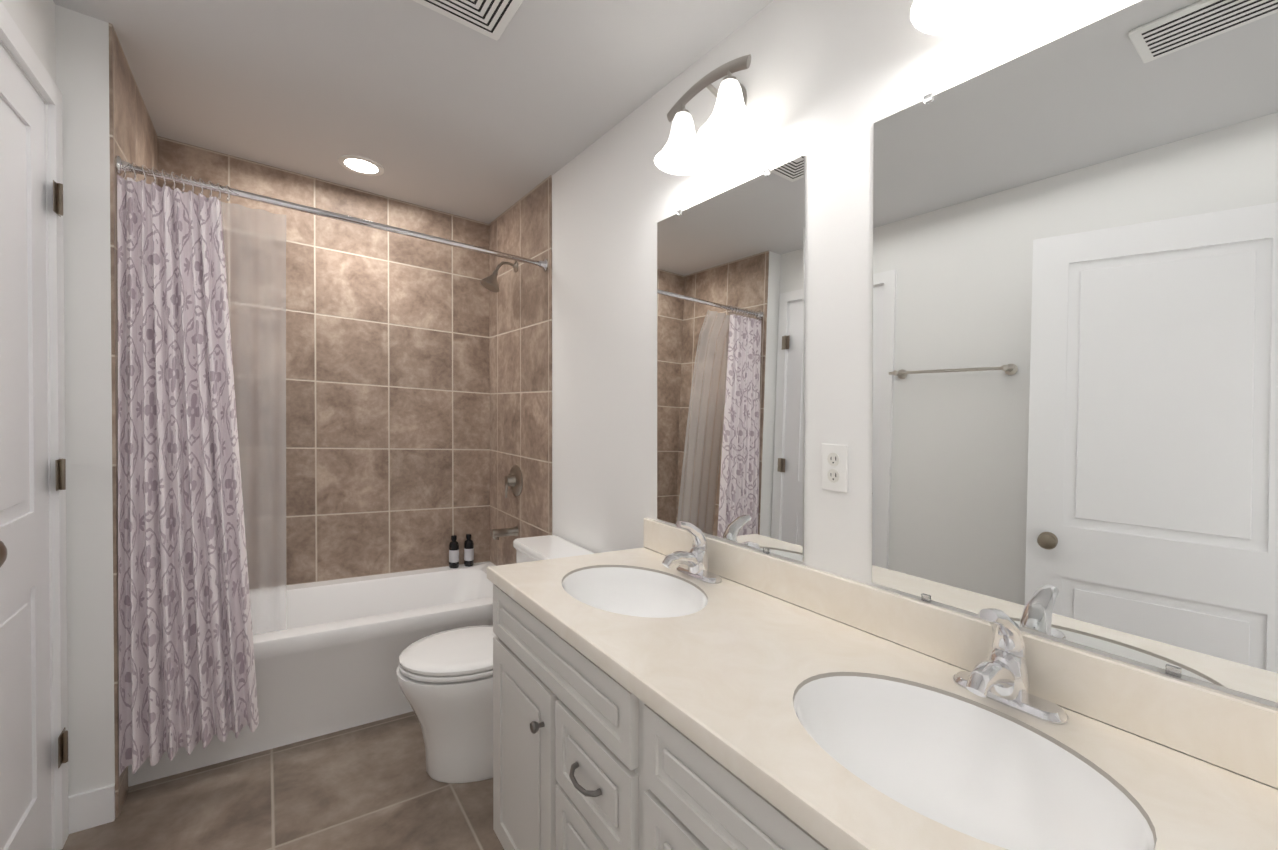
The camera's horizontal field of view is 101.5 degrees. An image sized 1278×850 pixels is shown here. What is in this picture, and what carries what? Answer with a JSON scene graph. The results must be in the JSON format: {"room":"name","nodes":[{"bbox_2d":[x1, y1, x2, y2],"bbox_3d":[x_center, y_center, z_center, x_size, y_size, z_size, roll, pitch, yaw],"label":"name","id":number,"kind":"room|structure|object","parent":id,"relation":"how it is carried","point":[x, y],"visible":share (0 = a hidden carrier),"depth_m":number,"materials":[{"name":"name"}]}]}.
{"room":"bathroom","nodes":[
{"label":"bathroom","id":0,"kind":"room"},
{"bbox_2d":[0,0,55,83],"bbox_3d":[-0.896,0.042,0.280,0.120,2.593,3.097,0,1,-36],"label":"wall","id":1,"kind":"structure","parent":0,"point":[34,20],"depth_m":1.45,"materials":[{"name":"white paint"}]},
{"bbox_2d":[0,43,67,849],"bbox_3d":[-1.508,0.165,1.266,0.109,2.173,0.684,0,1,-36],"label":"closet door","id":2,"kind":"structure","parent":1,"relation":"in","point":[25,770],"depth_m":1.36,"materials":[{"name":"white wood"}]},
{"bbox_2d":[0,1,68,849],"bbox_3d":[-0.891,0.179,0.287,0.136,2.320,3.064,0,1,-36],"label":"door frame","id":3,"kind":"structure","parent":1,"relation":"attached to","point":[20,52],"depth_m":1.52,"materials":[{"name":"white wood"}]},
{"bbox_2d":[55,4,114,795],"bbox_3d":[-1.999,-0.025,1.918,0.234,2.534,0.851,0,1,-36],"label":"wall","id":4,"kind":"structure","parent":0,"point":[82,59],"depth_m":1.61,"materials":[{"name":"white paint"}]},
{"bbox_2d":[68,784,114,833],"bbox_3d":[-0.183,1.269,0.800,1.634,0.265,3.097,0,1,-36],"label":"baseboard","id":5,"kind":"structure","parent":4,"relation":"attached to","point":[91,808],"depth_m":1.61,"materials":[{"name":"white wood"}]},
{"bbox_2d":[109,23,157,818],"bbox_3d":[-1.898,-0.020,1.985,0.008,2.524,0.843,0,1,-36],"label":"wall tiles","id":6,"kind":"structure","parent":4,"relation":"attached to","point":[133,136],"depth_m":1.66,"materials":[{"name":"brown tile"}]},
{"bbox_2d":[115,155,547,775],"bbox_3d":[-1.129,0.120,2.211,1.504,1.981,0.352,0,1,-36],"label":"shower curtain","id":7,"kind":"object","parent":6,"relation":"hanging from","point":[187,677],"visible":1,"depth_m":1.77,"materials":[{"name":"purple fabric"}]},
{"bbox_2d":[61,711,503,849],"bbox_3d":[-0.431,1.359,1.147,1.874,0.296,4.188,0,1,-36],"label":"floor","id":8,"kind":"structure","parent":0,"point":[374,785],"depth_m":1.75,"materials":[{"name":"tile"}]},
{"bbox_2d":[128,561,495,786],"bbox_3d":[-1.327,1.040,2.495,1.516,0.511,0.704,0,1,-36],"label":"bathtub","id":9,"kind":"object","parent":8,"relation":"on","point":[327,661],"visible":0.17,"depth_m":2.21,"materials":[{"name":"white ceramic"}]},
{"bbox_2d":[449,535,458,567],"bbox_3d":[-1.082,0.740,3.052,0.054,0.187,0.055,0,1,-36],"label":"bottle","id":10,"kind":"object","parent":9,"relation":"on","point":[453,553],"visible":1,"depth_m":3.03,"materials":[{"name":"black plastic"}]},
{"bbox_2d":[464,534,473,566],"bbox_3d":[-1.011,0.743,3.103,0.054,0.187,0.055,0,1,-36],"label":"bottle","id":11,"kind":"object","parent":9,"relation":"on","point":[468,552],"visible":0.96,"depth_m":3.08,"materials":[{"name":"black plastic"}]},
{"bbox_2d":[397,535,594,782],"bbox_3d":[-0.563,0.913,2.076,0.738,0.796,0.474,0,1,-36],"label":"toilet","id":12,"kind":"object","parent":8,"relation":"on","point":[445,680],"visible":0.48,"depth_m":1.88,"materials":[{"name":"white ceramic"}]},
{"bbox_2d":[493,594,826,849],"bbox_3d":[0.239,0.930,1.077,0.620,0.853,1.560,0,1,-36],"label":"bathroom vanity","id":13,"kind":"object","parent":8,"relation":"on","point":[578,764],"depth_m":1.07,"materials":[{"name":"white paint"}]},
{"bbox_2d":[487,538,1277,849],"bbox_3d":[0.247,0.464,1.086,0.594,0.081,1.572,0,1,-36],"label":"countertop","id":14,"kind":"structure","parent":13,"relation":"on","point":[716,667],"depth_m":0.86,"materials":[{"name":"beige stone"}]},
{"bbox_2d":[559,558,710,613],"bbox_3d":[-0.017,0.516,1.425,0.361,0.152,0.452,0,1,-36],"label":"sink","id":15,"kind":"object","parent":14,"relation":"in","point":[636,585],"depth_m":1.59,"materials":[{"name":"white ceramic"}]},
{"bbox_2d":[662,521,721,583],"bbox_3d":[0.136,0.366,1.534,0.166,0.176,0.170,0,1,-36],"label":"faucet","id":16,"kind":"object","parent":14,"relation":"on","point":[693,562],"visible":1,"depth_m":1.53,"materials":[{"name":"silver metal"}]},
{"bbox_2d":[779,662,1142,849],"bbox_3d":[0.448,0.544,0.775,0.361,0.152,0.452,0,1,-36],"label":"sink","id":17,"kind":"object","parent":14,"relation":"in","point":[1045,789],"depth_m":0.86,"materials":[{"name":"white ceramic"}]},
{"bbox_2d":[953,608,1067,724],"bbox_3d":[0.602,0.394,0.883,0.166,0.176,0.170,0,1,-36],"label":"faucet","id":18,"kind":"object","parent":14,"relation":"on","point":[1000,674],"visible":1,"depth_m":0.88,"materials":[{"name":"silver metal"}]},
{"bbox_2d":[53,0,773,223],"bbox_3d":[-0.431,-1.241,1.126,1.874,0.296,4.188,0,1,-36],"label":"ceiling","id":19,"kind":"structure","parent":0,"point":[422,105],"depth_m":1.84,"materials":[{"name":"white paint"}]},
{"bbox_2d":[338,155,383,175],"bbox_3d":[-1.332,-1.242,2.505,0.196,0.017,0.196,0,1,-36],"label":"recessed light","id":20,"kind":"object","parent":19,"relation":"in","point":[360,165],"visible":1,"depth_m":2.50,"materials":[{"name":"white plastic"}]},
{"bbox_2d":[413,0,523,40],"bbox_3d":[-0.470,-1.187,1.400,0.300,0.034,0.300,0,1,-36],"label":"ceiling vent","id":21,"kind":"object","parent":19,"relation":"in","point":[491,18],"visible":0.98,"depth_m":1.49,"materials":[{"name":"white plastic"}]},
{"bbox_2d":[552,0,1277,788],"bbox_3d":[0.282,0.091,1.647,0.120,2.624,4.188,0,1,-36],"label":"wall","id":22,"kind":"structure","parent":0,"point":[826,84],"depth_m":1.38,"materials":[{"name":"white paint"}]},
{"bbox_2d":[489,175,551,565],"bbox_3d":[-0.668,0.035,2.865,0.008,2.524,0.843,0,1,-36],"label":"wall tiles","id":23,"kind":"structure","parent":22,"relation":"attached to","point":[521,357],"depth_m":2.79,"materials":[{"name":"brown tile"}]},
{"bbox_2d":[480,261,522,539],"bbox_3d":[-0.751,-0.139,2.806,0.199,1.510,0.170,0,1,-36],"label":"shower","id":24,"kind":"object","parent":23,"relation":"attached to","point":[513,480],"visible":0.98,"depth_m":2.81,"materials":[{"name":"grey metal"}]},
{"bbox_2d":[654,54,761,174],"bbox_3d":[0.196,-0.893,1.492,0.191,0.225,0.366,0,1,-36],"label":"sconce","id":25,"kind":"object","parent":22,"relation":"attached to","point":[731,124],"visible":1,"depth_m":1.47,"materials":[{"name":"white glass"}]},
{"bbox_2d":[657,155,804,561],"bbox_3d":[0.243,-0.180,1.589,0.009,1.064,0.613,0,1,-36],"label":"mirror","id":26,"kind":"object","parent":22,"relation":"attached to","point":[730,355],"visible":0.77,"depth_m":1.53,"materials":[{"name":"clear glass"}]},
{"bbox_2d":[822,443,847,492],"bbox_3d":[0.474,0.104,1.269,0.008,0.116,0.070,0,1,-36],"label":"electrical outlet","id":27,"kind":"object","parent":22,"relation":"attached to","point":[834,467],"visible":1,"depth_m":1.26,"materials":[{"name":"white plastic"}]},
{"bbox_2d":[911,0,1012,34],"bbox_3d":[0.647,-0.866,0.862,0.191,0.225,0.366,0,1,-36],"label":"sconce","id":28,"kind":"object","parent":22,"relation":"attached to","point":[939,17],"visible":1,"depth_m":0.99,"materials":[{"name":"white glass"}]},
{"bbox_2d":[872,0,1277,702],"bbox_3d":[0.708,-0.152,0.940,0.009,1.064,0.606,0,1,-36],"label":"mirror","id":29,"kind":"object","parent":22,"relation":"attached to","point":[1074,440],"visible":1,"depth_m":0.87,"materials":[{"name":"clear glass"}]},
{"bbox_3d":[-1.617,-0.012,2.788,1.640,2.571,0.120,0,1,-36],"label":"wall","id":30,"kind":"structure","parent":0,"visible":0},
{"bbox_2d":[157,136,489,589],"bbox_3d":[-1.531,-0.223,2.769,1.520,2.132,0.008,0,1,-36],"label":"wall tile","id":31,"kind":"structure","parent":30,"relation":"attached to","point":[386,429],"depth_m":2.79,"materials":[{"name":"brown tile"}]}
]}

